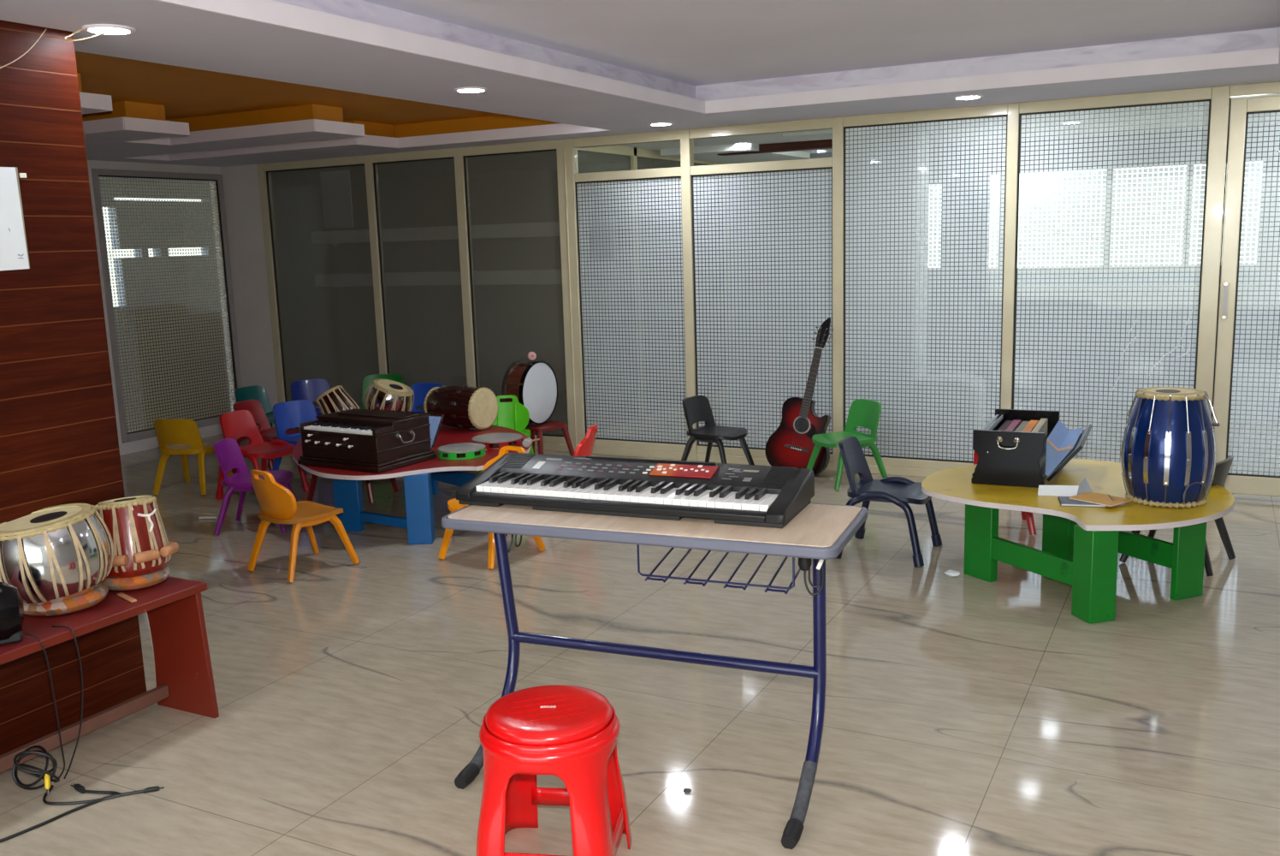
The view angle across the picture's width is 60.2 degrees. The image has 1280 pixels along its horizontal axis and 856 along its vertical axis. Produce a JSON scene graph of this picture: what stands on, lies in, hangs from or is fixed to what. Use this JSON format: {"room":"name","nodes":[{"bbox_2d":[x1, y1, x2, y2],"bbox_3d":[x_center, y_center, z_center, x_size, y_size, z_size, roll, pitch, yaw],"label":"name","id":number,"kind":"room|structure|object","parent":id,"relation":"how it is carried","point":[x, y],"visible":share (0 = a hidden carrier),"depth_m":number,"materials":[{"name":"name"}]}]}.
{"room":"music room","nodes":[
{"label":"music room","id":0,"kind":"room"},
{"bbox_2d":[0,19,146,754],"bbox_3d":[-3.206,0.218,1.269,0.410,2.340,5.590,3,11,27],"label":"wall","id":1,"kind":"structure","parent":0,"point":[59,442],"depth_m":3.43,"materials":[{"name":"laminate"}]},
{"bbox_2d":[0,166,29,270],"bbox_3d":[-1.907,-0.611,3.238,0.002,0.306,0.213,3,11,27],"label":"paper sheet","id":2,"kind":"object","parent":1,"relation":"attached to","point":[14,252],"visible":1,"depth_m":3.30,"materials":[{"name":"white"}]},
{"bbox_2d":[19,172,26,177],"bbox_3d":[-1.854,-0.759,3.319,0.006,0.014,0.020,3,11,27],"label":"clip","id":3,"kind":"object","parent":1,"relation":"attached to","point":[21,174],"visible":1,"depth_m":3.32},
{"bbox_2d":[0,29,47,68],"bbox_3d":[-1.869,-1.100,3.257,0.003,0.188,0.282,3,11,27],"label":"loose wire","id":4,"kind":"object","parent":1,"relation":"attached to","point":[45,29],"visible":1,"depth_m":3.31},
{"bbox_2d":[87,160,222,455],"bbox_3d":[-5.746,-0.377,5.032,0.150,2.400,10.010,3,11,27],"label":"wall","id":5,"kind":"structure","parent":0,"point":[151,442],"depth_m":8.40,"materials":[{"name":"paint"}]},
{"bbox_2d":[91,168,242,443],"bbox_3d":[-3.715,-0.988,8.768,0.062,2.040,1.200,3,11,27],"label":"window","id":6,"kind":"structure","parent":5,"relation":"in","point":[163,240],"depth_m":8.72,"materials":[{"name":"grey glass"}]},
{"bbox_2d":[0,433,1279,855],"bbox_3d":[0.290,0.829,4.358,14.400,0.120,14.400,3,11,27],"label":"floor","id":7,"kind":"structure","parent":0,"point":[965,714],"depth_m":3.64,"materials":[{"name":"stone"}]},
{"bbox_2d":[11,745,59,794],"bbox_3d":[-1.728,0.973,3.158,0.165,0.121,0.067,3,11,27],"label":"cable bundle","id":8,"kind":"object","parent":7,"relation":"on","point":[47,779],"visible":1,"depth_m":3.15,"materials":[{"name":"black rubber"}]},
{"bbox_2d":[0,782,164,841],"bbox_3d":[-1.706,1.054,2.998,0.728,0.022,0.245,-10,13,-39],"label":"extension cord","id":9,"kind":"object","parent":7,"relation":"on","point":[78,787],"visible":0.98,"depth_m":3.08,"materials":[{"name":"black rubber"}]},
{"bbox_2d":[0,575,219,772],"bbox_3d":[-1.886,0.831,3.031,0.366,0.458,1.500,3,11,27],"label":"bench","id":10,"kind":"object","parent":7,"relation":"on","point":[173,607],"depth_m":3.56,"materials":[{"name":"red paint"}]},
{"bbox_2d":[0,580,24,645],"bbox_3d":[-1.772,0.509,3.068,0.105,0.169,0.168,-7,11,-29],"label":"speaker","id":11,"kind":"object","parent":10,"relation":"on","point":[12,613],"visible":1,"depth_m":3.03},
{"bbox_2d":[24,633,65,782],"bbox_3d":[-1.673,0.794,3.128,0.059,0.462,0.045,0,10,8],"label":"cable","id":12,"kind":"object","parent":10,"relation":"hanging from","point":[35,637],"visible":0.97,"depth_m":3.11,"materials":[{"name":"black rubber"}]},
{"bbox_2d":[23,582,108,616],"bbox_3d":[-1.764,0.516,3.370,0.257,0.052,0.256,3,11,27],"label":"cushion","id":13,"kind":"object","parent":10,"relation":"on","point":[93,597],"visible":0.41,"depth_m":3.28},
{"bbox_2d":[0,503,113,605],"bbox_3d":[-1.782,0.388,3.342,0.347,0.278,0.344,5,12,33],"label":"bayan","id":14,"kind":"object","parent":13,"relation":"on","point":[59,553],"visible":0.95,"depth_m":3.23,"materials":[{"name":"metal"}]},
{"bbox_2d":[29,510,66,522],"bbox_3d":[-1.777,0.267,3.319,0.102,0.003,0.102,-6,13,9],"label":"drumhead patch","id":15,"kind":"object","parent":14,"relation":"on","point":[50,516],"depth_m":3.31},
{"bbox_2d":[51,625,82,778],"bbox_3d":[-1.649,0.792,3.182,0.088,0.451,0.050,1,10,15],"label":"cable","id":16,"kind":"object","parent":10,"relation":"hanging from","point":[73,631],"visible":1,"depth_m":3.19,"materials":[{"name":"black rubber"}]},
{"bbox_2d":[101,566,170,590],"bbox_3d":[-1.638,0.480,3.578,0.213,0.046,0.212,3,11,27],"label":"cushion","id":17,"kind":"object","parent":10,"relation":"on","point":[143,581],"visible":0.55,"depth_m":3.49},
{"bbox_2d":[94,494,178,578],"bbox_3d":[-1.644,0.351,3.568,0.270,0.260,0.269,-11,13,-43],"label":"tabla","id":18,"kind":"object","parent":17,"relation":"on","point":[142,546],"visible":0.85,"depth_m":3.49,"materials":[{"name":"red wood"}]},
{"bbox_2d":[113,497,136,501],"bbox_3d":[-1.662,0.231,3.564,0.067,0.003,0.067,-9,5,-32],"label":"drumhead patch","id":19,"kind":"object","parent":18,"relation":"on","point":[125,499],"depth_m":3.55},
{"bbox_2d":[152,418,233,495],"bbox_3d":[-2.869,0.153,7.068,0.368,0.486,0.389,0,10,10],"label":"plastic chair","id":20,"kind":"object","parent":7,"relation":"on","point":[184,434],"visible":0.94,"depth_m":6.91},
{"bbox_2d":[198,515,216,519],"bbox_3d":[-2.467,0.512,6.304,0.098,0.016,0.015,-1,10,4],"label":"stick","id":21,"kind":"object","parent":7,"relation":"on","point":[199,517],"visible":1,"depth_m":6.30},
{"bbox_2d":[213,438,297,534],"bbox_3d":[-2.098,0.304,6.048,0.389,0.486,0.368,-2,10,0],"label":"plastic chair","id":22,"kind":"object","parent":7,"relation":"on","point":[229,455],"visible":0.82,"depth_m":6.03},
{"bbox_2d":[215,409,309,499],"bbox_3d":[-2.355,0.164,6.845,0.423,0.518,0.407,3,11,27],"label":"plastic chair","id":23,"kind":"object","parent":7,"relation":"on","point":[234,424],"visible":0.72,"depth_m":6.88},
{"bbox_2d":[231,399,299,473],"bbox_3d":[-2.523,0.067,7.512,0.403,0.494,0.388,3,11,25],"label":"plastic chair","id":24,"kind":"object","parent":7,"relation":"on","point":[254,406],"visible":0.49,"depth_m":7.57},
{"bbox_2d":[234,385,298,444],"bbox_3d":[-2.779,-0.055,8.243,0.397,0.496,0.375,3,11,27],"label":"plastic chair","id":25,"kind":"object","parent":7,"relation":"on","point":[254,392],"visible":0.32,"depth_m":8.33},
{"bbox_2d":[272,399,317,487],"bbox_3d":[-2.165,0.092,7.224,0.409,0.511,0.386,7,13,41],"label":"plastic chair","id":26,"kind":"object","parent":7,"relation":"on","point":[287,414],"visible":0.39,"depth_m":7.27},
{"bbox_2d":[247,468,359,581],"bbox_3d":[-1.617,0.417,5.235,0.368,0.507,0.397,6,13,39],"label":"plastic chair","id":27,"kind":"object","parent":7,"relation":"on","point":[278,504],"visible":1,"depth_m":5.12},
{"bbox_2d":[290,378,330,415],"bbox_3d":[-2.437,-0.100,8.398,0.386,0.511,0.409,-9,12,-37],"label":"plastic chair","id":28,"kind":"object","parent":7,"relation":"on","point":[309,389],"visible":0.23,"depth_m":8.49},
{"bbox_2d":[307,473,399,503],"bbox_3d":[-1.753,0.287,6.734,0.451,0.268,0.341,1,10,16],"label":"plastic stool","id":29,"kind":"object","parent":7,"relation":"on","point":[314,477],"visible":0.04,"depth_m":6.64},
{"bbox_2d":[359,373,403,408],"bbox_3d":[-1.972,-0.126,8.422,0.397,0.525,0.420,-2,10,-2],"label":"plastic chair","id":30,"kind":"object","parent":7,"relation":"on","point":[367,380],"visible":0.1,"depth_m":8.55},
{"bbox_2d":[292,423,530,544],"bbox_3d":[-1.311,0.273,6.401,1.312,0.386,1.731,-4,10,-15],"label":"table","id":31,"kind":"object","parent":7,"relation":"on","point":[421,479],"visible":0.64,"depth_m":5.77,"materials":[{"name":"red paint"}]},
{"bbox_2d":[315,385,359,414],"bbox_3d":[-1.846,-0.129,6.766,0.259,0.264,0.219,3,11,25],"label":"tabla","id":32,"kind":"object","parent":31,"relation":"on","point":[335,399],"visible":0.53,"depth_m":6.68,"materials":[{"name":"brown wood"}]},
{"bbox_2d":[297,408,444,473],"bbox_3d":[-1.413,0.046,5.862,0.594,0.246,0.558,4,11,31],"label":"harmonium","id":33,"kind":"object","parent":31,"relation":"on","point":[377,441],"visible":1,"depth_m":5.69,"materials":[{"name":"brown wood"}]},
{"bbox_2d":[423,385,497,429],"bbox_3d":[-1.107,-0.132,6.787,0.414,0.266,0.260,5,12,35],"label":"dholak","id":34,"kind":"object","parent":31,"relation":"on","point":[466,406],"visible":0.89,"depth_m":6.67,"materials":[{"name":"red paint"}]},
{"bbox_2d":[436,442,486,459],"bbox_3d":[-0.955,0.123,5.920,0.253,0.046,0.253,1,10,16],"label":"tambourine","id":35,"kind":"object","parent":31,"relation":"on","point":[469,448],"visible":1,"depth_m":5.85,"materials":[{"name":"green plastic"}]},
{"bbox_2d":[470,432,522,449],"bbox_3d":[-0.799,0.072,6.190,0.283,0.046,0.283,2,11,22],"label":"tambourine","id":36,"kind":"object","parent":31,"relation":"on","point":[503,439],"visible":0.79,"depth_m":6.12,"materials":[{"name":"red plastic"}]},
{"bbox_2d":[521,437,539,447],"bbox_3d":[-0.610,0.066,6.181,0.050,0.049,0.231,0,10,8],"label":"mallet","id":37,"kind":"object","parent":31,"relation":"on","point":[527,441],"visible":1,"depth_m":6.07,"materials":[{"name":"grey fabric"}]},
{"bbox_3d":[-1.601,-0.030,6.927,0.240,0.046,0.240,3,11,27],"label":"cushion","id":38,"kind":"object","parent":31,"relation":"on","visible":0},
{"bbox_2d":[364,379,414,411],"bbox_3d":[-1.564,-0.169,6.891,0.305,0.271,0.297,-4,10,-12],"label":"bayan","id":39,"kind":"object","parent":38,"relation":"on","point":[382,394],"visible":0.74,"depth_m":6.78,"materials":[{"name":"metal"}]},
{"bbox_2d":[389,384,402,389],"bbox_3d":[-1.518,-0.256,6.875,0.087,0.003,0.087,15,16,-15],"label":"drumhead patch","id":40,"kind":"object","parent":39,"relation":"on","point":[394,386],"depth_m":6.87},
{"bbox_2d":[409,382,443,412],"bbox_3d":[-1.627,-0.068,8.136,0.368,0.486,0.389,1,10,17],"label":"plastic chair","id":41,"kind":"object","parent":7,"relation":"on","point":[420,389],"visible":0.26,"depth_m":8.27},
{"bbox_2d":[438,445,545,568],"bbox_3d":[-0.725,0.370,5.351,0.368,0.507,0.397,5,12,36],"label":"plastic chair","id":42,"kind":"object","parent":7,"relation":"on","point":[453,505],"visible":0.27,"depth_m":5.33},
{"bbox_2d":[477,394,533,474],"bbox_3d":[-0.869,0.065,7.158,0.368,0.507,0.397,-2,10,-2],"label":"plastic chair","id":43,"kind":"object","parent":7,"relation":"on","point":[513,415],"visible":0.52,"depth_m":7.27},
{"bbox_2d":[524,420,574,455],"bbox_3d":[-0.715,0.102,7.630,0.451,0.268,0.341,7,13,41],"label":"plastic stool","id":44,"kind":"object","parent":7,"relation":"on","point":[550,424],"visible":0.52,"depth_m":7.53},
{"bbox_2d":[501,360,557,424],"bbox_3d":[-0.749,-0.244,7.537,0.172,0.429,0.429,4,11,29],"label":"bass drum","id":45,"kind":"object","parent":44,"relation":"on","point":[535,384],"visible":0.77,"depth_m":7.45,"materials":[{"name":"white plastic"}]},
{"bbox_2d":[527,351,536,360],"bbox_3d":[-0.755,-0.494,7.507,0.057,0.062,0.212,-5,10,-19],"label":"mallet","id":46,"kind":"object","parent":45,"relation":"on","point":[531,355],"visible":1,"depth_m":7.41,"materials":[{"name":"pink fabric"}]},
{"bbox_2d":[476,684,631,855],"bbox_3d":[-0.211,0.865,2.663,0.338,0.411,0.338,0,10,9],"label":"plastic stool","id":47,"kind":"object","parent":7,"relation":"on","point":[570,733],"visible":1,"depth_m":2.54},
{"bbox_2d":[574,423,598,456],"bbox_3d":[-0.421,0.234,6.090,0.397,0.507,0.368,0,10,13],"label":"plastic chair","id":48,"kind":"object","parent":7,"relation":"on","point":[585,446],"visible":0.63,"depth_m":5.95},
{"bbox_2d":[441,503,867,848],"bbox_3d":[0.026,0.614,3.107,1.128,0.749,0.562,2,10,22],"label":"school desk","id":49,"kind":"object","parent":7,"relation":"on","point":[820,530],"visible":0.84,"depth_m":2.98,"materials":[{"name":"brown wood"}]},
{"bbox_2d":[455,452,814,552],"bbox_3d":[-0.021,0.251,3.215,1.000,0.274,0.326,2,11,23],"label":"electronic keyboard","id":50,"kind":"object","parent":49,"relation":"on","point":[731,494],"visible":0.94,"depth_m":3.14,"materials":[{"name":"black plastic"}]},
{"bbox_2d":[498,452,535,468],"bbox_3d":[-0.385,0.102,3.433,0.085,0.025,0.097,2,11,23],"label":"speaker grille","id":51,"kind":"object","parent":50,"relation":"attached to","point":[511,459],"depth_m":3.43,"materials":[{"name":"black plastic"}]},
{"bbox_2d":[532,461,545,468],"bbox_3d":[-0.309,0.113,3.382,0.024,0.013,0.049,2,11,23],"label":"print","id":52,"kind":"object","parent":50,"relation":"on","point":[536,465],"depth_m":3.38},
{"bbox_2d":[545,457,562,460],"bbox_3d":[-0.265,0.096,3.407,0.052,0.004,0.010,2,11,23],"label":"print","id":53,"kind":"object","parent":50,"relation":"on","point":[547,459],"depth_m":3.41},
{"bbox_2d":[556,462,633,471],"bbox_3d":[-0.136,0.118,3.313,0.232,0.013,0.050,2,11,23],"label":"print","id":54,"kind":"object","parent":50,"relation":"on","point":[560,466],"depth_m":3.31},
{"bbox_2d":[560,457,643,473],"bbox_3d":[-0.113,0.112,3.320,0.260,0.021,0.081,2,11,23],"label":"print","id":55,"kind":"object","parent":50,"relation":"on","point":[567,465],"depth_m":3.32},
{"bbox_2d":[722,468,752,480],"bbox_3d":[0.283,0.132,3.144,0.086,0.019,0.075,2,11,23],"label":"print","id":56,"kind":"object","parent":50,"relation":"on","point":[729,474],"depth_m":3.15},
{"bbox_2d":[742,469,758,472],"bbox_3d":[0.318,0.123,3.156,0.045,0.004,0.010,2,11,23],"label":"print","id":57,"kind":"object","parent":50,"relation":"on","point":[743,471],"depth_m":3.15},
{"bbox_2d":[762,467,800,483],"bbox_3d":[0.398,0.134,3.104,0.085,0.025,0.097,2,11,23],"label":"speaker grille","id":58,"kind":"object","parent":50,"relation":"attached to","point":[770,475],"depth_m":3.10,"materials":[{"name":"black plastic"}]},
{"bbox_2d":[636,544,800,593],"bbox_3d":[0.241,0.343,3.034,0.438,0.114,0.266,2,10,22],"label":"wire basket","id":59,"kind":"object","parent":49,"relation":"on","point":[794,577],"depth_m":2.97,"materials":[{"name":"blue metal"}]},
{"bbox_2d":[798,557,823,595],"bbox_3d":[0.447,0.367,2.884,0.070,0.140,0.035,2,10,22],"label":"power adapter","id":60,"kind":"object","parent":49,"relation":"hanging from","point":[804,564],"visible":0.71,"depth_m":2.87,"materials":[{"name":"black plastic"}]},
{"bbox_2d":[682,787,691,792],"bbox_3d":[0.129,0.995,3.035,0.024,0.008,0.020,-2,10,2],"label":"pebble","id":61,"kind":"object","parent":7,"relation":"on","point":[685,789],"visible":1,"depth_m":3.03,"materials":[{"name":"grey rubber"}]},
{"bbox_2d":[681,395,754,465],"bbox_3d":[0.484,0.053,7.045,0.389,0.486,0.368,5,12,35],"label":"plastic chair","id":62,"kind":"object","parent":7,"relation":"on","point":[696,408],"visible":0.98,"depth_m":7.06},
{"bbox_2d":[764,317,833,475],"bbox_3d":[0.996,-0.184,6.932,0.426,0.995,0.201,0,10,13],"label":"acoustic guitar","id":63,"kind":"object","parent":7,"relation":"on","point":[791,444],"visible":0.89,"depth_m":6.92,"materials":[{"name":"red wood"}]},
{"bbox_2d":[806,398,887,490],"bbox_3d":[1.248,0.089,6.694,0.389,0.486,0.368,-6,11,-24],"label":"plastic chair","id":64,"kind":"object","parent":7,"relation":"on","point":[863,412],"visible":0.8,"depth_m":6.70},
{"bbox_2d":[835,436,942,566],"bbox_3d":[1.169,0.326,5.210,0.435,0.533,0.419,3,11,27],"label":"plastic chair","id":65,"kind":"object","parent":7,"relation":"on","point":[901,491],"visible":0.94,"depth_m":5.21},
{"bbox_2d":[943,568,959,576],"bbox_3d":[1.372,0.637,4.851,0.067,0.025,0.051,3,11,27],"label":"paper scrap","id":66,"kind":"object","parent":7,"relation":"on","point":[950,572],"visible":1,"depth_m":4.84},
{"bbox_2d":[973,450,1036,534],"bbox_3d":[1.822,0.296,5.582,0.316,0.418,0.335,0,10,13],"label":"plastic chair","id":67,"kind":"object","parent":7,"relation":"on","point":[1028,516],"visible":0.02,"depth_m":5.44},
{"bbox_2d":[921,458,1234,623],"bbox_3d":[1.923,0.441,4.825,1.117,0.386,1.226,-8,12,-34],"label":"table","id":68,"kind":"object","parent":7,"relation":"on","point":[1093,536],"visible":0.91,"depth_m":4.49,"materials":[{"name":"yellow paint"}]},
{"bbox_2d":[971,408,1092,487],"bbox_3d":[1.803,0.087,5.053,0.452,0.240,0.666,3,11,26],"label":"harmonium","id":69,"kind":"object","parent":68,"relation":"on","point":[1022,459],"visible":0.98,"depth_m":4.83,"materials":[{"name":"black paint"}]},
{"bbox_2d":[996,420,1012,430],"bbox_3d":[1.674,0.083,5.130,0.030,0.150,0.560,3,11,26],"label":"book","id":70,"kind":"object","parent":69,"relation":"in","point":[1003,427],"visible":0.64,"depth_m":5.22,"materials":[{"name":"paper"}]},
{"bbox_2d":[1004,419,1021,431],"bbox_3d":[1.706,0.082,5.103,0.036,0.158,0.540,3,11,26],"label":"book","id":71,"kind":"object","parent":69,"relation":"in","point":[1015,423],"visible":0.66,"depth_m":5.19,"materials":[{"name":"paper"}]},
{"bbox_2d":[1014,420,1029,431],"bbox_3d":[1.742,0.087,5.086,0.034,0.152,0.560,3,11,26],"label":"book","id":72,"kind":"object","parent":69,"relation":"in","point":[1023,423],"visible":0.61,"depth_m":5.17,"materials":[{"name":"paper"}]},
{"bbox_2d":[1021,420,1038,432],"bbox_3d":[1.774,0.086,5.058,0.038,0.162,0.530,3,11,26],"label":"book","id":73,"kind":"object","parent":69,"relation":"in","point":[1032,423],"visible":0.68,"depth_m":5.13,"materials":[{"name":"paper"}]},
{"bbox_2d":[1031,417,1048,437],"bbox_3d":[1.819,0.081,5.058,0.030,0.168,0.550,3,11,26],"label":"book","id":74,"kind":"object","parent":69,"relation":"in","point":[1041,426],"visible":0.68,"depth_m":5.15,"materials":[{"name":"paper"}]},
{"bbox_2d":[1037,477,1092,496],"bbox_3d":[1.783,0.246,4.617,0.226,0.075,0.044,0,10,10],"label":"folded paper","id":75,"kind":"object","parent":68,"relation":"on","point":[1083,487],"visible":0.75,"depth_m":4.62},
{"bbox_2d":[1058,496,1106,507],"bbox_3d":[1.798,0.300,4.494,0.170,0.010,0.130,1,10,15],"label":"booklet","id":76,"kind":"object","parent":68,"relation":"on","point":[1064,500],"visible":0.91,"depth_m":4.45,"materials":[{"name":"white paper"}]},
{"bbox_2d":[1068,491,1131,506],"bbox_3d":[1.873,0.289,4.493,0.150,0.006,0.190,-8,12,-34],"label":"booklet","id":77,"kind":"object","parent":76,"relation":"on","point":[1092,497],"visible":0.98,"depth_m":4.48,"materials":[{"name":"paper"}]},
{"bbox_2d":[1120,386,1220,508],"bbox_3d":[2.137,0.071,4.467,0.360,0.453,0.352,1,10,14],"label":"dholak","id":78,"kind":"object","parent":68,"relation":"on","point":[1169,455],"visible":1,"depth_m":4.35,"materials":[{"name":"blue paint"}]},
{"bbox_2d":[1155,389,1180,392],"bbox_3d":[2.119,-0.148,4.433,0.092,0.002,0.092,1,10,14],"label":"drumhead patch","id":79,"kind":"object","parent":78,"relation":"on","point":[1156,390],"depth_m":4.43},
{"bbox_2d":[1119,455,1235,575],"bbox_3d":[2.405,0.357,4.918,0.389,0.486,0.368,7,13,42],"label":"plastic chair","id":80,"kind":"object","parent":7,"relation":"on","point":[1222,468],"visible":0.16,"depth_m":4.79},
{"bbox_2d":[0,0,1279,166],"bbox_3d":[0.841,-1.411,3.704,13.050,0.100,14.100,3,11,27],"label":"ceiling","id":81,"kind":"structure","parent":0,"point":[165,33],"depth_m":5.17,"materials":[{"name":"paint"}]},
{"bbox_2d":[64,23,136,41],"bbox_3d":[-1.646,-1.206,3.400,0.154,0.047,0.182,3,11,27],"label":"ceiling light","id":82,"kind":"object","parent":81,"relation":"attached to","point":[99,29],"visible":1,"depth_m":3.38,"materials":[{"name":"white paint"}]},
{"bbox_2d":[88,27,130,34],"bbox_3d":[-1.639,-1.226,3.409,0.117,0.004,0.117,2,11,22],"label":"diffuser","id":83,"kind":"object","parent":82,"relation":"attached to","point":[91,30],"depth_m":3.40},
{"bbox_2d":[77,72,560,137],"bbox_3d":[-2.607,-1.838,6.416,3.700,0.104,3.725,3,11,27],"label":"trim","id":84,"kind":"structure","parent":81,"relation":"attached to","point":[127,109],"depth_m":7.00,"materials":[{"name":"orange paint"}]},
{"bbox_2d":[79,92,610,160],"bbox_3d":[-2.606,-1.729,6.284,3.566,0.070,3.642,3,11,27],"label":"trim","id":85,"kind":"structure","parent":81,"relation":"attached to","point":[87,100],"depth_m":7.06,"materials":[{"name":"white paint"}]},
{"bbox_2d":[453,87,487,93],"bbox_3d":[-0.765,-1.526,4.989,0.152,0.008,0.152,3,11,27],"label":"recessed light","id":86,"kind":"object","parent":81,"relation":"in","point":[465,90],"visible":1,"depth_m":4.96,"materials":[{"name":"white paint"}]},
{"bbox_2d":[457,88,483,92],"bbox_3d":[-0.765,-1.524,4.990,0.117,0.004,0.117,4,11,32],"label":"diffuser","id":87,"kind":"object","parent":86,"relation":"attached to","point":[459,90],"depth_m":4.99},
{"bbox_2d":[648,122,673,125],"bbox_3d":[0.128,-1.852,6.732,0.152,0.008,0.152,3,11,27],"label":"recessed light","id":88,"kind":"object","parent":81,"relation":"in","point":[652,123],"visible":1,"depth_m":6.71,"materials":[{"name":"white paint"}]},
{"bbox_2d":[651,123,669,125],"bbox_3d":[0.128,-1.850,6.733,0.117,0.004,0.117,2,11,22],"label":"diffuser","id":89,"kind":"object","parent":88,"relation":"attached to","point":[653,124],"depth_m":6.72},
{"bbox_2d":[154,0,1279,113],"bbox_3d":[-0.112,-1.130,2.329,2.842,0.070,7.542,3,11,27],"label":"trim","id":90,"kind":"structure","parent":81,"relation":"attached to","point":[271,12],"depth_m":5.09,"materials":[{"name":"white paint"}]},
{"bbox_2d":[733,142,752,144],"bbox_3d":[0.781,-2.150,8.355,0.152,0.008,0.152,3,11,27],"label":"recessed light","id":91,"kind":"object","parent":81,"relation":"in","point":[740,143],"visible":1,"depth_m":8.30,"materials":[{"name":"white paint"}]},
{"bbox_2d":[717,138,832,155],"bbox_3d":[1.367,-2.140,8.345,1.650,0.060,0.120,3,11,27],"label":"trim","id":92,"kind":"structure","parent":81,"relation":"attached to","point":[821,144],"depth_m":8.40,"materials":[{"name":"laminate"}]},
{"bbox_2d":[953,94,983,100],"bbox_3d":[1.737,-1.751,5.850,0.152,0.008,0.152,3,11,27],"label":"recessed light","id":93,"kind":"object","parent":81,"relation":"in","point":[962,97],"visible":1,"depth_m":5.82,"materials":[{"name":"white paint"}]},
{"bbox_2d":[957,96,979,99],"bbox_3d":[1.737,-1.749,5.850,0.117,0.004,0.117,4,11,32],"label":"diffuser","id":94,"kind":"object","parent":93,"relation":"attached to","point":[958,97],"depth_m":5.85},
{"bbox_2d":[577,145,727,170],"bbox_3d":[0.176,-1.137,9.019,0.060,2.190,2.730,3,11,27],"label":"wall partition","id":95,"kind":"structure","parent":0,"point":[634,152],"depth_m":8.44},
{"bbox_2d":[577,150,630,173],"bbox_3d":[-0.239,-1.007,8.231,0.006,2.025,0.850,3,11,27],"label":"window","id":96,"kind":"structure","parent":95,"relation":"in","point":[589,162],"depth_m":8.04,"materials":[{"name":"clear glass"}]},
{"bbox_2d":[637,156,680,169],"bbox_3d":[0.201,-1.163,9.064,0.006,2.025,0.940,3,11,27],"label":"window","id":97,"kind":"structure","parent":95,"relation":"in","point":[642,162],"depth_m":8.79,"materials":[{"name":"clear glass"}]},
{"bbox_2d":[693,163,710,165],"bbox_3d":[0.610,-1.309,9.840,0.006,2.025,0.720,3,11,27],"label":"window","id":98,"kind":"structure","parent":95,"relation":"in","point":[695,164],"depth_m":9.54,"materials":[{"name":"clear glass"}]},
{"bbox_2d":[660,128,832,163],"bbox_3d":[1.085,-2.164,8.507,1.800,0.050,2.250,3,11,27],"label":"trim","id":99,"kind":"structure","parent":95,"relation":"attached to","point":[709,153],"depth_m":8.64,"materials":[{"name":"white paint"}]},
{"bbox_2d":[75,0,1279,124],"bbox_3d":[-1.780,-1.325,2.732,9.300,0.080,9.960,3,11,27],"label":"ceiling","id":100,"kind":"structure","parent":0,"point":[691,42],"depth_m":4.92,"materials":[{"name":"paint"}]},
{"bbox_2d":[272,0,1279,100],"bbox_3d":[-0.114,-1.214,2.314,3.070,0.104,7.770,3,11,27],"label":"trim","id":101,"kind":"structure","parent":100,"relation":"attached to","point":[356,9],"depth_m":5.36,"materials":[{"name":"white paint"}]},
{"bbox_2d":[220,81,1279,476],"bbox_3d":[0.622,-0.847,7.243,9.070,2.190,0.112,3,11,27],"label":"window frame","id":102,"kind":"structure","parent":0,"point":[566,150],"depth_m":7.39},
{"bbox_2d":[266,163,379,406],"bbox_3d":[-2.518,-1.045,8.840,1.053,2.033,0.019,3,11,27],"label":"window","id":103,"kind":"structure","parent":102,"relation":"in","point":[319,219],"depth_m":8.82,"materials":[{"name":"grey glass"}]},
{"bbox_2d":[373,156,467,409],"bbox_3d":[-1.652,-0.996,8.392,0.781,2.033,0.019,3,11,27],"label":"window","id":104,"kind":"structure","parent":102,"relation":"in","point":[416,204],"depth_m":8.37,"materials":[{"name":"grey glass"}]},
{"bbox_2d":[462,148,568,436],"bbox_3d":[-0.890,-0.952,7.998,0.809,2.033,0.019,3,11,27],"label":"window","id":105,"kind":"structure","parent":102,"relation":"in","point":[512,198],"depth_m":7.96,"materials":[{"name":"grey glass"}]},
{"bbox_2d":[574,176,687,444],"bbox_3d":[-0.054,-0.790,7.587,0.821,1.801,0.019,3,11,27],"label":"window","id":106,"kind":"structure","parent":102,"relation":"in","point":[630,240],"depth_m":7.59,"materials":[{"name":"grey glass"}]},
{"bbox_2d":[691,166,832,453],"bbox_3d":[0.791,-0.742,7.150,0.966,1.801,0.019,3,11,27],"label":"window","id":107,"kind":"structure","parent":102,"relation":"in","point":[762,240],"depth_m":7.14,"materials":[{"name":"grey glass"}]},
{"bbox_2d":[843,114,1007,462],"bbox_3d":[1.697,-0.804,6.660,0.967,2.033,0.019,3,11,27],"label":"window","id":108,"kind":"structure","parent":102,"relation":"in","point":[924,202],"depth_m":6.65,"materials":[{"name":"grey glass"}]},
{"bbox_2d":[1011,99,1211,462],"bbox_3d":[2.604,-0.752,6.191,0.972,2.033,0.019,3,11,27],"label":"window","id":109,"kind":"structure","parent":102,"relation":"in","point":[1111,209],"depth_m":6.16,"materials":[{"name":"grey glass"}]},
{"bbox_2d":[1211,95,1279,496],"bbox_3d":[3.818,-0.640,5.571,1.603,2.110,0.073,3,11,27],"label":"door","id":110,"kind":"structure","parent":102,"relation":"in","point":[1246,393],"depth_m":5.87,"materials":[{"name":"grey glass"}]},
{"bbox_2d":[740,130,1229,400],"bbox_3d":[4.992,-1.132,8.110,9.700,2.190,0.120,3,11,27],"label":"wall","id":111,"kind":"structure","parent":0,"point":[822,154],"depth_m":9.60,"materials":[{"name":"paint"}]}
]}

